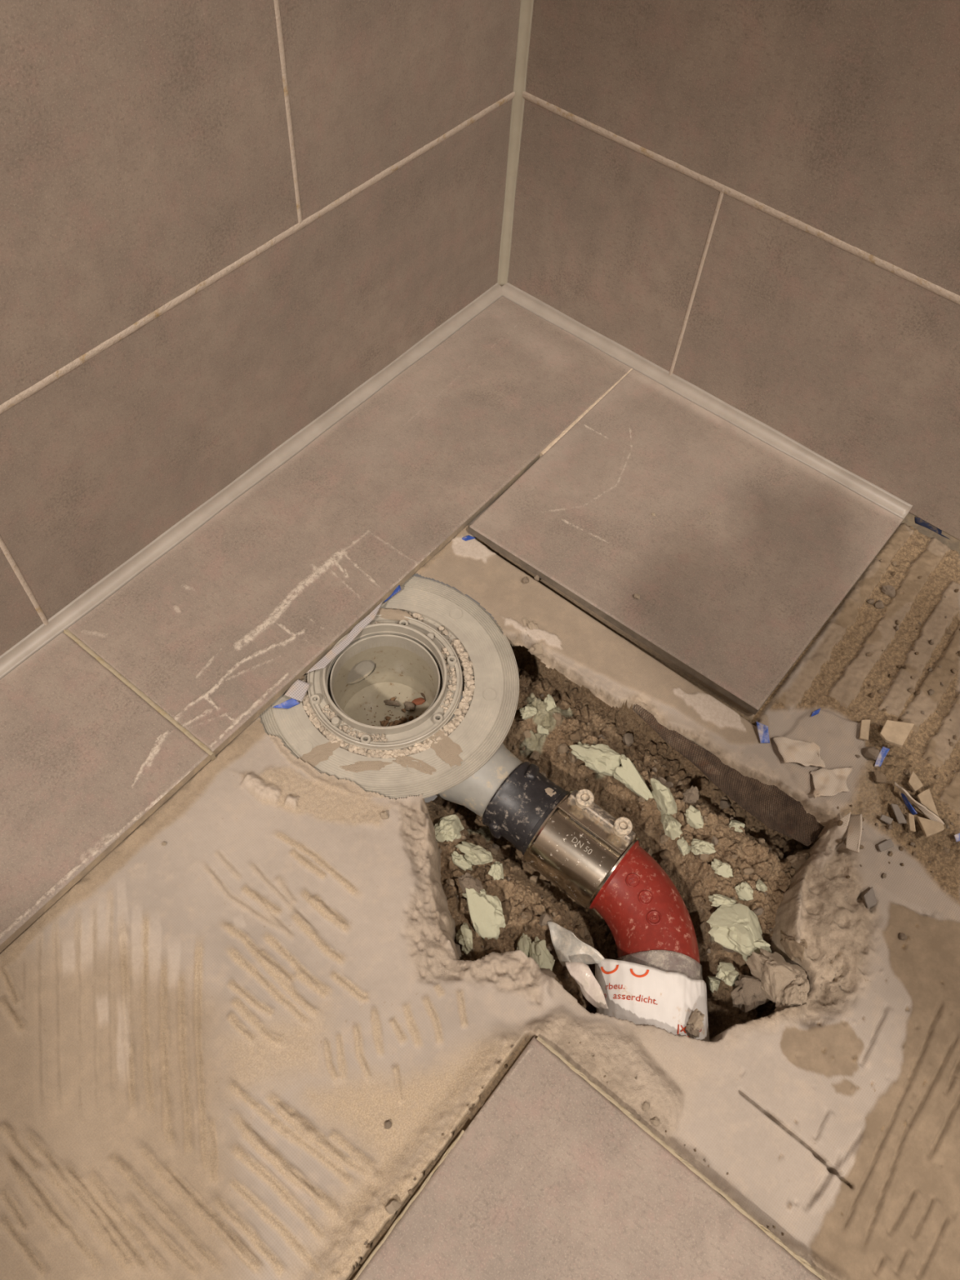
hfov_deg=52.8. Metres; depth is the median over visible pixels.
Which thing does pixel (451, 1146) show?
trim
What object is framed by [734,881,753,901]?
foam piece
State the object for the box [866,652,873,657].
stone
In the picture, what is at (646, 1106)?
pebble
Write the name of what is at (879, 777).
lump
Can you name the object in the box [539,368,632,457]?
grout line
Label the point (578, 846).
clamp
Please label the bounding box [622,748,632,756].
rubble stone
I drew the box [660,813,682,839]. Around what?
foam piece
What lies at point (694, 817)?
foam piece
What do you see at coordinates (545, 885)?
rubble stone
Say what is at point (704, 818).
rubble stone
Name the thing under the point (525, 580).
pebble
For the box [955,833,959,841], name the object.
scrap
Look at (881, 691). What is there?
stone
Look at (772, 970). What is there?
chunk
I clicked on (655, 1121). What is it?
pebble
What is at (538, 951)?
foam piece
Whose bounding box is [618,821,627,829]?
socket
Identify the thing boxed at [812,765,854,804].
fragment
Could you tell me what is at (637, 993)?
wrap
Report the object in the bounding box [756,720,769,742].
scrap
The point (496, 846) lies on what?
rubble stone
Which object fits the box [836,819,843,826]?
stone
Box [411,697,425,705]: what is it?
chip
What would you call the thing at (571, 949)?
film
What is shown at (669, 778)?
rubble stone
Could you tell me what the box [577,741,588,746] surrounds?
foam piece
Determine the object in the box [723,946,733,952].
rubble stone
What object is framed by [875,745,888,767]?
scrap
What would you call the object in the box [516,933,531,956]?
foam piece
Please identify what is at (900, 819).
shard
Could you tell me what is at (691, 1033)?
chunk
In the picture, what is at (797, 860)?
chunk
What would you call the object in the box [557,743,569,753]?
rubble stone
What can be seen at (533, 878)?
rubble stone
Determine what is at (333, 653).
tape
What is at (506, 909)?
rubble stone
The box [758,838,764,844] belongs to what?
rubble stone
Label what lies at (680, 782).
rubble stone
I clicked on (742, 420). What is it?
caulk joint
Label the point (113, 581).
caulk joint
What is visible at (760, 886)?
foam piece
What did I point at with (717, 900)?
foam piece
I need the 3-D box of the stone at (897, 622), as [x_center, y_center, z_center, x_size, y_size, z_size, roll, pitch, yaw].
[0.357,-0.015,0.827,0.004,0.005,0.006,7,57,1]
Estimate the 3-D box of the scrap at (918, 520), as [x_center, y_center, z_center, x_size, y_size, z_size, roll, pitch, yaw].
[0.419,-0.101,0.884,0.044,0.009,0.002,28,59,14]
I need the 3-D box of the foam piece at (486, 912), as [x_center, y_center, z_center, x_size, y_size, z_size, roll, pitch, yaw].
[0.004,0.201,0.713,0.025,0.027,0.040,-10,58,-10]
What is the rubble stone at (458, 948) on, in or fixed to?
on the bed
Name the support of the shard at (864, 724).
on the floor at (210, 1040)
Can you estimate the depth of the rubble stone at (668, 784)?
0.79 m
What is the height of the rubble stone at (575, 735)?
0.012 m
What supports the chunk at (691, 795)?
on the bed
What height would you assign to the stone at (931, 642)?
0.006 m
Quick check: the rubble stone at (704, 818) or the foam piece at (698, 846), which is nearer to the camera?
the foam piece at (698, 846)
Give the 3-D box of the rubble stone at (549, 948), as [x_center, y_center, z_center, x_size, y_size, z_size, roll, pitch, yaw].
[0.051,0.226,0.710,0.005,0.004,0.004,11,57,3]
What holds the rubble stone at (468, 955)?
on the bed
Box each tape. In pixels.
[284,679,311,701]
[306,600,382,672]
[616,950,702,979]
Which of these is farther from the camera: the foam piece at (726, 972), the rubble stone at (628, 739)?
the rubble stone at (628, 739)
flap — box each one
[840,813,849,828]
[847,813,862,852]
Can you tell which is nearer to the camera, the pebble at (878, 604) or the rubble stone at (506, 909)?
the rubble stone at (506, 909)
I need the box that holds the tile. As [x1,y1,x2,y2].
[355,1037,820,1279]
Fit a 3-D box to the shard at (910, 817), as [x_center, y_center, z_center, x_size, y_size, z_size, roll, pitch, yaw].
[0.321,0.136,0.719,0.004,0.005,0.014,6,57,0]
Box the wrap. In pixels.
[562,958,709,1041]
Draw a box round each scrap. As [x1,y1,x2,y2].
[272,698,299,708]
[383,585,400,603]
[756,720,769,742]
[810,707,820,716]
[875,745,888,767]
[900,794,915,815]
[915,516,942,535]
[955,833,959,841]
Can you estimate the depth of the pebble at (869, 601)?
0.84 m
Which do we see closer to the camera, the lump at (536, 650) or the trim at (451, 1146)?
the trim at (451, 1146)
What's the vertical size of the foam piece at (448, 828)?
0.018 m
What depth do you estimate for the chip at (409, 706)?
0.84 m
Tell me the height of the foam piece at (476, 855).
0.021 m
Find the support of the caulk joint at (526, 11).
attached to the wall at (220, 220)
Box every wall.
[0,0,520,655]
[507,0,959,554]
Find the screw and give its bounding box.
[581,793,589,801]
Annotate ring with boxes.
[302,608,475,758]
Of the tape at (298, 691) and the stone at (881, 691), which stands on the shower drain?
the tape at (298, 691)
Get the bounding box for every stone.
[445,878,455,885]
[455,943,461,958]
[460,833,466,839]
[465,952,471,957]
[479,872,484,879]
[488,846,497,855]
[492,844,499,850]
[498,927,504,937]
[501,900,509,906]
[501,904,511,915]
[520,911,527,918]
[523,729,531,737]
[523,909,532,920]
[528,750,538,759]
[528,875,537,884]
[539,913,552,925]
[540,881,551,889]
[546,945,553,951]
[552,711,561,725]
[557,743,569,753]
[568,730,582,741]
[569,752,577,763]
[575,926,585,938]
[622,733,633,746]
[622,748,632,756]
[637,796,645,802]
[644,847,652,856]
[652,767,657,772]
[656,777,666,785]
[659,848,672,860]
[660,833,668,844]
[666,775,673,782]
[666,781,673,787]
[676,780,684,786]
[697,853,708,860]
[697,921,705,932]
[702,816,707,823]
[706,922,711,929]
[711,835,718,845]
[719,800,730,808]
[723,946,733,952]
[733,965,739,971]
[736,858,741,866]
[742,867,754,875]
[752,907,763,915]
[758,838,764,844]
[793,848,802,854]
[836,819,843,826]
[836,838,843,843]
[861,746,879,759]
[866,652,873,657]
[868,693,874,697]
[876,688,884,693]
[881,872,886,878]
[894,619,900,624]
[903,769,909,776]
[907,687,915,693]
[928,639,933,644]
[928,688,934,695]
[945,629,951,633]
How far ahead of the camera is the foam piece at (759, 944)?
0.70 m
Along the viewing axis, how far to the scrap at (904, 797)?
0.73 m
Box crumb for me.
[633,593,639,599]
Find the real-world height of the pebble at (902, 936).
0.005 m
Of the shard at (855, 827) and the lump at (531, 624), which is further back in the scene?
the lump at (531, 624)
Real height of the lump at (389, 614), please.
0.009 m
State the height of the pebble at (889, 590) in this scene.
0.009 m
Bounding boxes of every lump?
[375,608,413,621]
[521,615,538,639]
[528,641,542,656]
[873,769,886,783]
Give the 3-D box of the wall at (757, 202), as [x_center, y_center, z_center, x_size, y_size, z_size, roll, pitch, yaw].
[0.711,-0.591,-0.178,1.620,2.570,0.031,35,61,18]
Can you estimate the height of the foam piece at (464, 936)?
0.014 m
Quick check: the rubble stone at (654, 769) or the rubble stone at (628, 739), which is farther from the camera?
the rubble stone at (628, 739)
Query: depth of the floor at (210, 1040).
0.63 m
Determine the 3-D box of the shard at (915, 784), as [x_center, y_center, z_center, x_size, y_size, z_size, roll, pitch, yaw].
[0.331,0.108,0.740,0.009,0.004,0.015,-15,59,-13]
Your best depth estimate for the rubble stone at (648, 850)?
0.78 m
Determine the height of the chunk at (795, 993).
0.019 m
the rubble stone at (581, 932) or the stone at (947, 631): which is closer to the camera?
the rubble stone at (581, 932)
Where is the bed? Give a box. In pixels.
[425,621,819,1039]
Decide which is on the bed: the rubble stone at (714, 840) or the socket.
the rubble stone at (714, 840)
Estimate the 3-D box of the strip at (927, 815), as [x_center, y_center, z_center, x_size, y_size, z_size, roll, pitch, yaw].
[0.327,0.123,0.726,0.006,0.010,0.049,-35,65,-24]
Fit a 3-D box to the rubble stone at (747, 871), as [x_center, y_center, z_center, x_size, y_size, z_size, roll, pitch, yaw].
[0.206,0.177,0.744,0.009,0.006,0.005,-10,58,-10]
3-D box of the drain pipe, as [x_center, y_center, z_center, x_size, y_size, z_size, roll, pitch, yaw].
[0.121,0.229,0.706,0.078,0.064,0.180,-5,57,-7]
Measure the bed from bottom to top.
0.052 m
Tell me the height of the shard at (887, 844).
0.002 m
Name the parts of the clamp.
rating plate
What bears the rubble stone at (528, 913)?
on the bed
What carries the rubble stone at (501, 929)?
on the bed
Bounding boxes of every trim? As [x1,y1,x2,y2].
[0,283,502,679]
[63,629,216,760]
[352,1129,464,1279]
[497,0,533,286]
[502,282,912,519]
[536,1035,826,1279]
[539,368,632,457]
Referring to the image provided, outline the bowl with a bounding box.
[328,642,441,726]
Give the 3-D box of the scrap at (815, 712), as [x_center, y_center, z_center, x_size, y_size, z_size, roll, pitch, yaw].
[0.268,0.058,0.773,0.013,0.002,0.003,-23,61,-18]
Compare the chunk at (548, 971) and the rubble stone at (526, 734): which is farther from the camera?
the rubble stone at (526, 734)
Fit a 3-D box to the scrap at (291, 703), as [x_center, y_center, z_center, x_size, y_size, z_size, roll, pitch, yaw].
[-0.151,0.051,0.752,0.021,0.004,0.006,-20,60,-16]
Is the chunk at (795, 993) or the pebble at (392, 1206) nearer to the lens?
the pebble at (392, 1206)
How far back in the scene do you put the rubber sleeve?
0.74 m
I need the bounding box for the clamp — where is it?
[522,788,640,911]
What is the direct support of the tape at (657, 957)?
attached to the drain pipe
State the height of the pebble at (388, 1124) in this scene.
0.004 m
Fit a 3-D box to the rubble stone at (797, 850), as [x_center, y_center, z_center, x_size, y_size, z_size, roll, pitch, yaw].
[0.257,0.173,0.778,0.008,0.009,0.007,-13,58,-12]
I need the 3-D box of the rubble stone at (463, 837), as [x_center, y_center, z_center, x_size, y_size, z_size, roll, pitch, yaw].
[-0.014,0.154,0.757,0.006,0.007,0.005,-14,59,-13]
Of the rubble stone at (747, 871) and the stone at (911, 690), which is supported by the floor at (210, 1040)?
the stone at (911, 690)
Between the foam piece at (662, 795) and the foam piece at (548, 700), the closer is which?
the foam piece at (662, 795)
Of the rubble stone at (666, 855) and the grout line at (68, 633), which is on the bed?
the rubble stone at (666, 855)
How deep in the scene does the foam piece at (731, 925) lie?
0.71 m
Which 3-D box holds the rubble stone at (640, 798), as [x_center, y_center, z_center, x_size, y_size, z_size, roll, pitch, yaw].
[0.130,0.127,0.775,0.006,0.009,0.007,28,59,14]
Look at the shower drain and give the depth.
0.77 m
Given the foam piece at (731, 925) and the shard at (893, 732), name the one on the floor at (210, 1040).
the shard at (893, 732)
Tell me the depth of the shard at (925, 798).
0.73 m
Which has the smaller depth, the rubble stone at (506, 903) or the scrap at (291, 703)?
the rubble stone at (506, 903)
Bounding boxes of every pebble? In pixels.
[380,811,388,819]
[384,1120,391,1128]
[385,1199,400,1213]
[521,577,528,583]
[533,574,539,581]
[642,1102,649,1111]
[649,1117,659,1126]
[866,599,874,604]
[874,600,884,608]
[881,585,895,597]
[898,933,906,940]
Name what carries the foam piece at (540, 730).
on the bed
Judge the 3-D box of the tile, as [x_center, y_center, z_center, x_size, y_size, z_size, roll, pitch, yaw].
[0.056,0.448,0.497,0.320,0.009,0.330,35,61,18]
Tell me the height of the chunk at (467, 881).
0.022 m
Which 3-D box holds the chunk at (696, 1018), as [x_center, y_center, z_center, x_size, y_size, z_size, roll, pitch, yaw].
[0.144,0.254,0.645,0.010,0.016,0.014,21,58,10]
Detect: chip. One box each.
[383,699,400,706]
[404,702,415,711]
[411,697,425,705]
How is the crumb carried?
on the floor at (217, 628)
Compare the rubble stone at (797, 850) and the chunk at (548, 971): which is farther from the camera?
the rubble stone at (797, 850)
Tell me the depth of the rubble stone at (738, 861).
0.74 m
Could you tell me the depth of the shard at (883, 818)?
0.72 m
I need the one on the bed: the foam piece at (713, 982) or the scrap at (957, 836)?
the foam piece at (713, 982)
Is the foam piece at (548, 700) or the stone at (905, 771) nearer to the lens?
the stone at (905, 771)
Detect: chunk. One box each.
[457,872,483,893]
[540,968,555,978]
[682,786,698,804]
[685,1023,699,1038]
[687,1008,704,1030]
[730,974,770,1012]
[746,947,809,1003]
[774,974,808,1012]
[779,933,807,962]
[786,848,811,871]
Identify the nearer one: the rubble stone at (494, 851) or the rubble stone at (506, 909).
the rubble stone at (506, 909)
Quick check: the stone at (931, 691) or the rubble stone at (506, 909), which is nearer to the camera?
the rubble stone at (506, 909)
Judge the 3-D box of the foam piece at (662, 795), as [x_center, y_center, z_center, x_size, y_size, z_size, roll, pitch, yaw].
[0.147,0.125,0.772,0.016,0.019,0.032,-19,60,-15]
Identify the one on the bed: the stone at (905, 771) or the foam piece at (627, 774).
the foam piece at (627, 774)
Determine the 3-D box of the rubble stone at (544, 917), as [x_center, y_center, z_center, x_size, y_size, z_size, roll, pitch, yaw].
[0.049,0.208,0.717,0.010,0.014,0.008,3,57,-2]
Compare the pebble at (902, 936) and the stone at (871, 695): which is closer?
the pebble at (902, 936)
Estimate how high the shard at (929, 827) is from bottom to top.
0.005 m
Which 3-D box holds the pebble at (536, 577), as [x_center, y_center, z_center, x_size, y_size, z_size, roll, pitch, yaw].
[0.049,-0.054,0.833,0.005,0.005,0.007,11,57,4]
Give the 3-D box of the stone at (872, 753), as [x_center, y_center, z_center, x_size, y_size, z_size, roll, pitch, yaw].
[0.305,0.088,0.752,0.012,0.012,0.011,-1,57,-4]
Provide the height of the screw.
0.003 m
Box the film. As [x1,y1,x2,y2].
[543,920,601,965]
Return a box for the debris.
[363,693,423,726]
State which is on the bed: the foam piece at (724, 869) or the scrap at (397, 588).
the foam piece at (724, 869)
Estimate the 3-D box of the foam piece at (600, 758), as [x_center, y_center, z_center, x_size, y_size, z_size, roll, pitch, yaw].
[0.093,0.097,0.783,0.041,0.021,0.024,4,57,-1]
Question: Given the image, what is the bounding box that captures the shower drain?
[259,576,522,817]
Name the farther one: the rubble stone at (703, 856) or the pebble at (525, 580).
the pebble at (525, 580)
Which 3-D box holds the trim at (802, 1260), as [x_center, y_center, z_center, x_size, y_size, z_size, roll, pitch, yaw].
[0.160,0.343,0.573,0.318,0.009,0.003,35,61,18]
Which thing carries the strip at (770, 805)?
attached to the floor at (210, 1040)
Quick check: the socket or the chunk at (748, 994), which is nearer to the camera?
the chunk at (748, 994)
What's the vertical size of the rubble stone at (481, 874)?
0.004 m
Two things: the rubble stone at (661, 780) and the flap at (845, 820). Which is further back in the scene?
the rubble stone at (661, 780)
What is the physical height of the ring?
0.010 m
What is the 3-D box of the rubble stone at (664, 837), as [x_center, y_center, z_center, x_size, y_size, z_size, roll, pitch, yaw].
[0.146,0.157,0.768,0.012,0.010,0.006,-37,66,-24]
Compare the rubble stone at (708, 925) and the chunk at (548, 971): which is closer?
the chunk at (548, 971)
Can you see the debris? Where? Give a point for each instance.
(384, 722)
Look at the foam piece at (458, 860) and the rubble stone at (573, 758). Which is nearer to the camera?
the foam piece at (458, 860)
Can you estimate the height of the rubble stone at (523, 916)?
0.006 m
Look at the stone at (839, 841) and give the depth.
0.72 m
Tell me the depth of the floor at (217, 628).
0.83 m
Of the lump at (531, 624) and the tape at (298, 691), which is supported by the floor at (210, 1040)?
the lump at (531, 624)
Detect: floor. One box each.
[0,296,903,952]
[0,480,959,1279]
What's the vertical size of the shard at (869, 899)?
0.006 m
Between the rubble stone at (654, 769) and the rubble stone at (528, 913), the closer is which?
the rubble stone at (528, 913)
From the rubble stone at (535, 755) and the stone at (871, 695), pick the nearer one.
the stone at (871, 695)
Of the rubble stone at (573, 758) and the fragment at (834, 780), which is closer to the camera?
the fragment at (834, 780)
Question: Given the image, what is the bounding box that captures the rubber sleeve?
[481,761,569,855]
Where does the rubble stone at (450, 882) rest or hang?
on the bed
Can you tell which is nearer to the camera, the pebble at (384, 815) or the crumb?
the pebble at (384, 815)
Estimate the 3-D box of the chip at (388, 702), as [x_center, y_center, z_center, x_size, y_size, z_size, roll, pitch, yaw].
[-0.076,0.055,0.842,0.016,0.005,0.005,17,57,7]
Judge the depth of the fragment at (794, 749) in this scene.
0.75 m
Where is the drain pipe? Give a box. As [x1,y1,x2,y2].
[589,840,700,979]
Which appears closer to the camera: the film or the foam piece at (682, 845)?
the film
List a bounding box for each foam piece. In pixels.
[434,814,464,842]
[451,851,472,871]
[454,841,493,865]
[455,922,472,954]
[462,888,486,897]
[465,888,506,939]
[488,861,503,879]
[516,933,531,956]
[519,706,537,719]
[528,936,555,970]
[537,724,549,734]
[543,693,555,711]
[569,743,621,776]
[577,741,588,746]
[613,754,653,800]
[650,777,676,814]
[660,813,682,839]
[676,835,691,855]
[684,804,703,828]
[690,838,715,854]
[706,902,763,956]
[706,975,720,992]
[708,893,740,907]
[711,858,733,877]
[715,961,738,986]
[728,820,745,832]
[733,938,771,961]
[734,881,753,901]
[755,879,767,892]
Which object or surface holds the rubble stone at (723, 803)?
on the bed
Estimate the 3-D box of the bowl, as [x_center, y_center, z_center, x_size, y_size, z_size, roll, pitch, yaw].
[-0.078,0.054,0.807,0.091,0.070,0.091,35,61,18]
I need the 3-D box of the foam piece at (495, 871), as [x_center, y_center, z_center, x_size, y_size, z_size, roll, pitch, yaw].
[0.013,0.175,0.734,0.013,0.011,0.013,39,63,20]
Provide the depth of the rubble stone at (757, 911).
0.73 m
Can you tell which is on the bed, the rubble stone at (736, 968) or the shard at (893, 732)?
the rubble stone at (736, 968)
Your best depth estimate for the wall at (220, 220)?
0.69 m
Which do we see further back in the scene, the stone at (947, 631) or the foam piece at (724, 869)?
the stone at (947, 631)
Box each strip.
[632,703,824,844]
[890,779,945,826]
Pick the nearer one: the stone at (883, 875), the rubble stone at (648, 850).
the stone at (883, 875)
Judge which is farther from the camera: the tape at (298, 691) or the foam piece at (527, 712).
the foam piece at (527, 712)
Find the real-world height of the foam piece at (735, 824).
0.006 m
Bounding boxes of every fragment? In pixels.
[775,735,829,768]
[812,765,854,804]
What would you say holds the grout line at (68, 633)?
in the floor at (217, 628)
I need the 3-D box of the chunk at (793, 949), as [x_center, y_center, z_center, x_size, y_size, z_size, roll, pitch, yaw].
[0.227,0.222,0.696,0.019,0.037,0.024,-3,57,-6]
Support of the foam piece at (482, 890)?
on the bed
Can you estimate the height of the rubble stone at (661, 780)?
0.009 m
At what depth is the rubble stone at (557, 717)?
0.81 m
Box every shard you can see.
[858,719,870,741]
[862,886,876,908]
[877,838,893,852]
[879,814,893,824]
[880,720,914,746]
[890,803,906,823]
[906,813,915,831]
[907,771,923,791]
[915,816,944,837]
[916,788,938,817]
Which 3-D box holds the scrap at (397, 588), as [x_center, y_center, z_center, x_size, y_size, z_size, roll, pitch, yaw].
[-0.075,-0.037,0.813,0.002,0.008,0.023,40,63,21]
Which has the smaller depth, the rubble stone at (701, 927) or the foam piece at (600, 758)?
the rubble stone at (701, 927)

